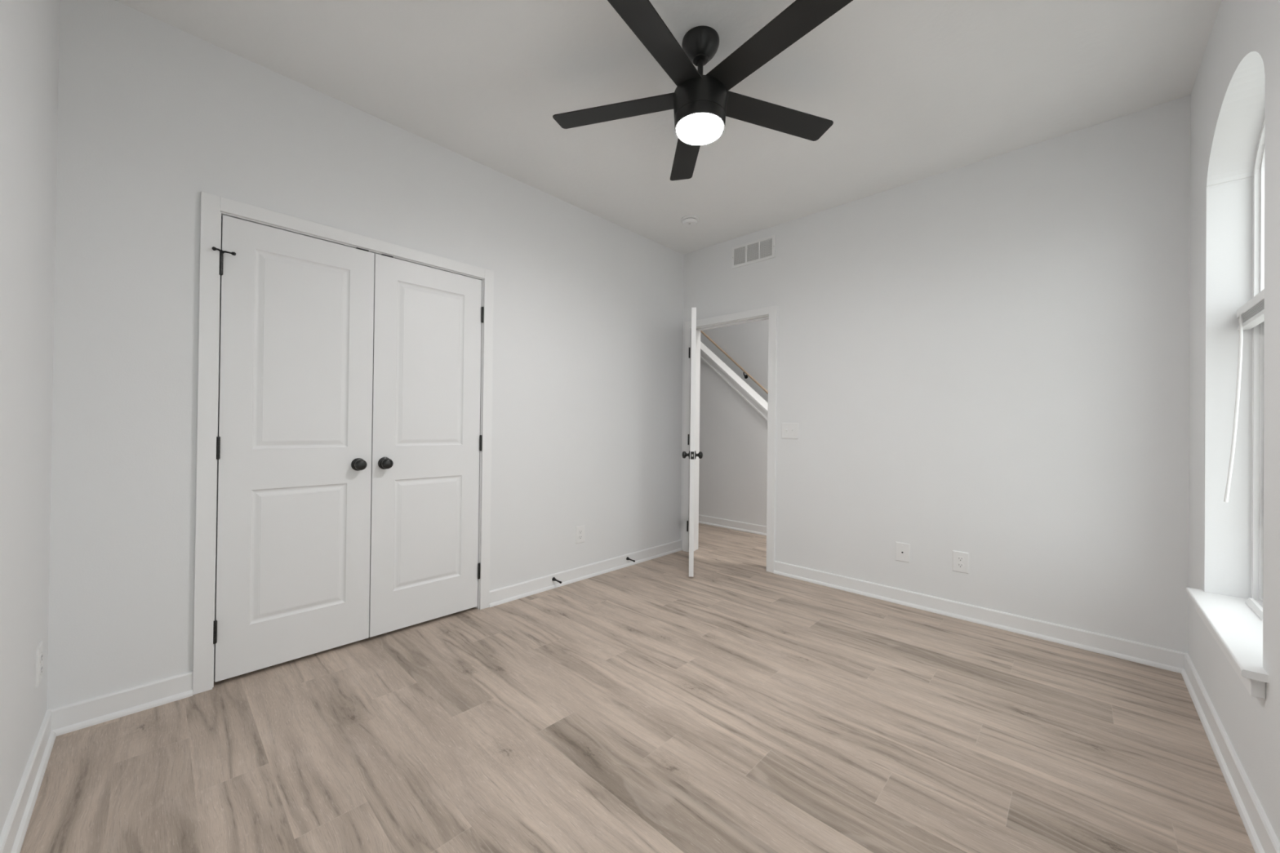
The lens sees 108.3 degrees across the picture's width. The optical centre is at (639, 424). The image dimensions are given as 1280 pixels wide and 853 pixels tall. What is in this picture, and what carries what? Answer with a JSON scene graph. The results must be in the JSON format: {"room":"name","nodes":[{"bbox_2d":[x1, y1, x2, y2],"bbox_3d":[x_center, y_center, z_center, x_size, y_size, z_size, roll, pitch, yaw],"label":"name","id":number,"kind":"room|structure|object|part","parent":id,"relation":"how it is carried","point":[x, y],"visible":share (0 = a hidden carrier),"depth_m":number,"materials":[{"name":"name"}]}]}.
{"room":"empty bedroom","nodes":[
{"label":"empty bedroom","id":0,"kind":"room"},
{"bbox_2d":[0,0,59,835],"bbox_3d":[-0.983,-0.245,0.508,3.469,2.740,0.120,0,0,44],"label":"wall","id":1,"kind":"structure","parent":0,"point":[29,29],"depth_m":1.30,"materials":[{"name":"paint"}]},
{"bbox_2d":[0,710,56,852],"bbox_3d":[-1.014,1.078,0.615,3.049,0.094,0.024,0,0,44],"label":"baseboard","id":2,"kind":"structure","parent":1,"relation":"attached to","point":[15,828],"depth_m":1.34,"materials":[{"name":"paint"}]},
{"bbox_2d":[35,640,43,688],"bbox_3d":[-1.969,0.787,1.519,0.083,0.125,0.008,0,0,44],"label":"wall outlet","id":3,"kind":"object","parent":1,"relation":"attached to","point":[39,649],"visible":1,"depth_m":1.50,"materials":[{"name":"white plastic"}]},
{"bbox_2d":[40,652,42,662],"bbox_3d":[-1.968,0.767,1.521,0.034,0.028,0.003,0,0,44],"label":"receptacle","id":4,"kind":"object","parent":3,"relation":"attached to","point":[41,653],"depth_m":1.51,"materials":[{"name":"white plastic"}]},
{"bbox_2d":[40,664,42,675],"bbox_3d":[-1.968,0.806,1.520,0.034,0.028,0.003,0,0,44],"label":"receptacle","id":5,"kind":"object","parent":3,"relation":"attached to","point":[41,665],"depth_m":1.52,"materials":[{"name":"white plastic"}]},
{"bbox_2d":[46,0,684,710],"bbox_3d":[-0.903,-0.230,3.020,0.120,2.740,3.629,0,0,44],"label":"wall","id":6,"kind":"structure","parent":0,"point":[153,115],"depth_m":1.99,"materials":[{"name":"paint"}]},
{"bbox_2d":[212,214,374,682],"bbox_3d":[-1.607,0.105,2.179,0.096,2.007,0.626,0,0,44],"label":"door","id":7,"kind":"structure","parent":6,"relation":"in","point":[294,438],"depth_m":2.17,"materials":[{"name":"paint"}]},
{"bbox_3d":[-1.413,0.205,2.341,0.039,0.055,0.055,0,0,44],"label":"knob","id":8,"kind":"part","parent":7,"relation":"part of","materials":[{"name":"black metal"}]},
{"bbox_2d":[192,191,493,694],"bbox_3d":[-1.433,0.083,2.452,0.138,2.096,1.329,0,0,44],"label":"trim","id":9,"kind":"structure","parent":6,"relation":"attached to","point":[213,206],"depth_m":1.97,"materials":[{"name":"paint"}]},
{"bbox_2d":[48,539,682,736],"bbox_3d":[-0.866,1.093,2.963,0.024,0.094,3.629,0,0,44],"label":"baseboard","id":10,"kind":"structure","parent":6,"relation":"attached to","point":[76,716],"depth_m":1.87,"materials":[{"name":"paint"}]},
{"bbox_2d":[551,577,561,583],"bbox_3d":[-0.573,1.085,3.218,0.079,0.030,0.026,0,0,31],"label":"door stop","id":11,"kind":"object","parent":10,"relation":"attached to","point":[553,579],"visible":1,"depth_m":3.22,"materials":[{"name":"black metal"}]},
{"bbox_2d":[368,253,484,637],"bbox_3d":[-1.179,0.112,2.628,0.096,2.007,0.605,0,0,44],"label":"door","id":12,"kind":"structure","parent":6,"relation":"in","point":[426,438],"depth_m":2.61,"materials":[{"name":"paint"}]},
{"bbox_3d":[-1.328,0.207,2.431,0.039,0.055,0.055,0,0,44],"label":"knob","id":13,"kind":"part","parent":12,"relation":"part of","materials":[{"name":"black metal"}]},
{"bbox_2d":[575,525,584,543],"bbox_3d":[-0.440,0.816,3.420,0.008,0.125,0.083,0,0,44],"label":"wall outlet","id":14,"kind":"object","parent":6,"relation":"attached to","point":[580,531],"visible":1,"depth_m":3.41,"materials":[{"name":"white plastic"}]},
{"bbox_2d":[19,523,1255,852],"bbox_3d":[0.016,1.150,2.893,5.802,0.001,4.785,0,0,44],"label":"floor","id":15,"kind":"structure","parent":0,"point":[735,705],"depth_m":1.66,"materials":[{"name":"brown wood"}]},
{"bbox_2d":[115,0,1221,254],"bbox_3d":[0.326,-1.642,1.873,3.469,0.100,3.869,0,0,44],"label":"ceiling","id":16,"kind":"structure","parent":0,"point":[911,91],"depth_m":2.13,"materials":[{"name":"paint"}]},
{"bbox_2d":[680,215,699,226],"bbox_3d":[0.386,-1.559,3.573,0.142,0.047,0.142,0,0,44],"label":"smoke detector","id":17,"kind":"object","parent":16,"relation":"attached to","point":[687,220],"visible":1,"depth_m":3.54,"materials":[{"name":"white plastic"}]},
{"bbox_2d":[552,0,853,180],"bbox_3d":[0.254,-1.400,1.891,1.246,0.387,1.251,0,0,44],"label":"ceiling fan","id":18,"kind":"object","parent":16,"relation":"hanging from","point":[700,104],"visible":1,"depth_m":1.84,"materials":[{"name":"black metal"}]},
{"bbox_3d":[-0.103,-1.368,2.025,0.564,0.005,0.124,1,8,16],"label":"fan blade","id":19,"kind":"part","parent":18,"relation":"part of","materials":[{"name":"black wood"}]},
{"bbox_3d":[0.045,-1.369,1.620,0.124,0.005,0.564,11,5,34],"label":"fan blade","id":20,"kind":"part","parent":18,"relation":"part of","materials":[{"name":"black wood"}]},
{"bbox_3d":[0.236,-1.363,2.291,0.124,0.005,0.564,-8,0,-2],"label":"fan blade","id":21,"kind":"part","parent":18,"relation":"part of","materials":[{"name":"black wood"}]},
{"bbox_3d":[0.476,-1.364,1.635,0.124,0.005,0.564,11,-7,-38],"label":"fan blade","id":22,"kind":"part","parent":18,"relation":"part of","materials":[{"name":"black wood"}]},
{"bbox_3d":[0.594,-1.360,2.050,0.564,0.005,0.124,1,-9,-20],"label":"fan blade","id":23,"kind":"part","parent":18,"relation":"part of","materials":[{"name":"black wood"}]},
{"bbox_2d":[698,358,767,526],"bbox_3d":[1.718,0.285,4.673,5.800,4.987,0.160,0,0,44],"label":"wall","id":24,"kind":"structure","parent":0,"point":[733,464],"depth_m":5.23,"materials":[{"name":"paint"}]},
{"bbox_2d":[698,515,766,535],"bbox_3d":[0.921,1.126,5.292,3.800,0.094,0.024,0,0,44],"label":"baseboard","id":25,"kind":"structure","parent":24,"relation":"attached to","point":[721,522],"depth_m":5.17,"materials":[{"name":"paint"}]},
{"bbox_2d":[700,341,768,420],"bbox_3d":[1.038,-0.544,5.331,3.500,3.114,0.215,0,0,44],"label":"trim","id":26,"kind":"structure","parent":24,"relation":"attached to","point":[734,380],"depth_m":5.22,"materials":[{"name":"paint"}]},
{"bbox_2d":[700,319,768,402],"bbox_3d":[2.386,-0.460,5.369,6.000,6.300,0.120,0,0,44],"label":"wall","id":27,"kind":"structure","parent":0,"point":[746,344],"depth_m":6.21,"materials":[{"name":"paint"}]},
{"bbox_2d":[700,330,768,394],"bbox_3d":[1.396,-0.717,6.177,2.350,2.099,0.082,0,0,44],"label":"handrail","id":28,"kind":"object","parent":27,"relation":"attached to","point":[747,375],"visible":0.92,"depth_m":6.21,"materials":[{"name":"brown wood"}]},
{"bbox_2d":[680,94,1191,653],"bbox_3d":[1.602,-0.200,3.223,3.469,2.740,0.120,0,0,44],"label":"wall","id":29,"kind":"structure","parent":0,"point":[988,359],"depth_m":2.67,"materials":[{"name":"paint"}]},
{"bbox_2d":[681,307,702,577],"bbox_3d":[0.407,0.134,3.833,0.157,2.013,0.767,1,0,1],"label":"door","id":30,"kind":"structure","parent":29,"relation":"in","point":[692,455],"depth_m":3.46,"materials":[{"name":"paint"}]},
{"bbox_3d":[0.340,0.233,3.525,0.039,0.055,0.055,1,0,6],"label":"knob","id":31,"kind":"part","parent":30,"relation":"part of","materials":[{"name":"black metal"}]},
{"bbox_3d":[0.392,0.233,3.459,0.025,0.057,0.002,1,0,6],"label":"latch plate","id":32,"kind":"part","parent":30,"relation":"part of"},
{"bbox_3d":[0.457,0.234,3.512,0.039,0.055,0.055,1,0,6],"label":"knob","id":33,"kind":"part","parent":30,"relation":"part of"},
{"bbox_2d":[682,305,777,573],"bbox_3d":[0.784,0.114,3.997,0.906,2.101,0.156,0,0,44],"label":"trim","id":34,"kind":"structure","parent":29,"relation":"attached to","point":[770,313],"depth_m":3.96,"materials":[{"name":"paint"}]},
{"bbox_2d":[732,234,775,268],"bbox_3d":[0.926,-1.411,3.796,0.395,0.179,0.011,0,0,44],"label":"air vent","id":35,"kind":"object","parent":29,"relation":"in","point":[762,249],"visible":1,"depth_m":3.79,"materials":[{"name":"white plastic"}]},
{"bbox_2d":[781,422,798,439],"bbox_3d":[1.149,0.050,3.556,0.134,0.124,0.016,0,0,44],"label":"light switch","id":36,"kind":"object","parent":29,"relation":"attached to","point":[789,430],"visible":1,"depth_m":3.56,"materials":[{"name":"white plastic"}]},
{"bbox_2d":[895,542,910,563],"bbox_3d":[1.710,0.834,3.013,0.083,0.122,0.010,0,0,44],"label":"cable plate","id":37,"kind":"object","parent":29,"relation":"attached to","point":[902,549],"visible":1,"depth_m":3.01,"materials":[{"name":"white plastic"}]},
{"bbox_2d":[952,550,968,573],"bbox_3d":[1.938,0.833,2.798,0.083,0.125,0.008,0,0,44],"label":"wall outlet","id":38,"kind":"object","parent":29,"relation":"attached to","point":[960,559],"visible":1,"depth_m":2.79,"materials":[{"name":"white plastic"}]},
{"bbox_2d":[956,556,964,561],"bbox_3d":[1.936,0.814,2.796,0.034,0.028,0.003,0,0,44],"label":"receptacle","id":39,"kind":"object","parent":38,"relation":"attached to","point":[958,558],"depth_m":2.80,"materials":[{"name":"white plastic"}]},
{"bbox_2d":[956,562,964,568],"bbox_3d":[1.936,0.853,2.796,0.034,0.028,0.003,0,0,44],"label":"receptacle","id":40,"kind":"object","parent":38,"relation":"attached to","point":[959,565],"depth_m":2.79,"materials":[{"name":"white plastic"}]},
{"bbox_2d":[773,560,1187,673],"bbox_3d":[1.814,1.123,2.900,2.106,0.094,0.024,0,0,44],"label":"baseboard","id":41,"kind":"structure","parent":29,"relation":"attached to","point":[1166,659],"depth_m":2.64,"materials":[{"name":"paint"}]},
{"bbox_2d":[1187,0,1279,842],"bbox_3d":[1.421,-0.216,0.807,0.200,2.740,3.629,0,0,44],"label":"wall","id":42,"kind":"structure","parent":0,"point":[1237,86],"depth_m":1.83,"materials":[{"name":"paint"}]},
{"bbox_2d":[1186,117,1269,698],"bbox_3d":[2.084,-0.221,1.542,0.238,1.964,0.935,0,0,44],"label":"window","id":43,"kind":"structure","parent":42,"relation":"in","point":[1236,628],"depth_m":1.79,"materials":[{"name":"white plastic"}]},
{"bbox_3d":[2.048,0.694,1.562,0.167,0.021,0.935,0,0,44],"label":"sill","id":44,"kind":"part","parent":43,"relation":"part of","materials":[{"name":"paint"}]},
{"bbox_2d":[1223,288,1264,502],"bbox_3d":[2.091,-0.081,1.551,0.080,0.760,0.817,0,0,44],"label":"window blind","id":45,"kind":"object","parent":43,"relation":"attached to","point":[1251,314],"visible":0.88,"depth_m":1.77,"materials":[{"name":"white plastic"}]},
{"bbox_3d":[2.111,-0.386,1.538,0.034,0.016,0.811,0,0,44],"label":"rail","id":46,"kind":"part","parent":45,"relation":"part of","materials":[{"name":"white plastic"}]},
{"bbox_2d":[1245,597,1262,621],"bbox_3d":[2.257,0.675,1.688,0.026,0.024,0.240,0,0,44],"label":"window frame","id":47,"kind":"structure","parent":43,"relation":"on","point":[1251,602],"depth_m":1.70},
{"bbox_3d":[2.152,-0.238,1.496,0.075,1.929,0.865,0,0,44],"label":"frame","id":48,"kind":"part","parent":43,"relation":"part of","materials":[{"name":"white plastic"}]},
{"bbox_2d":[1181,653,1279,852],"bbox_3d":[1.324,1.107,0.877,0.024,0.094,3.629,0,0,44],"label":"baseboard","id":49,"kind":"structure","parent":42,"relation":"attached to","point":[1261,834],"depth_m":1.49,"materials":[{"name":"paint"}]}
]}

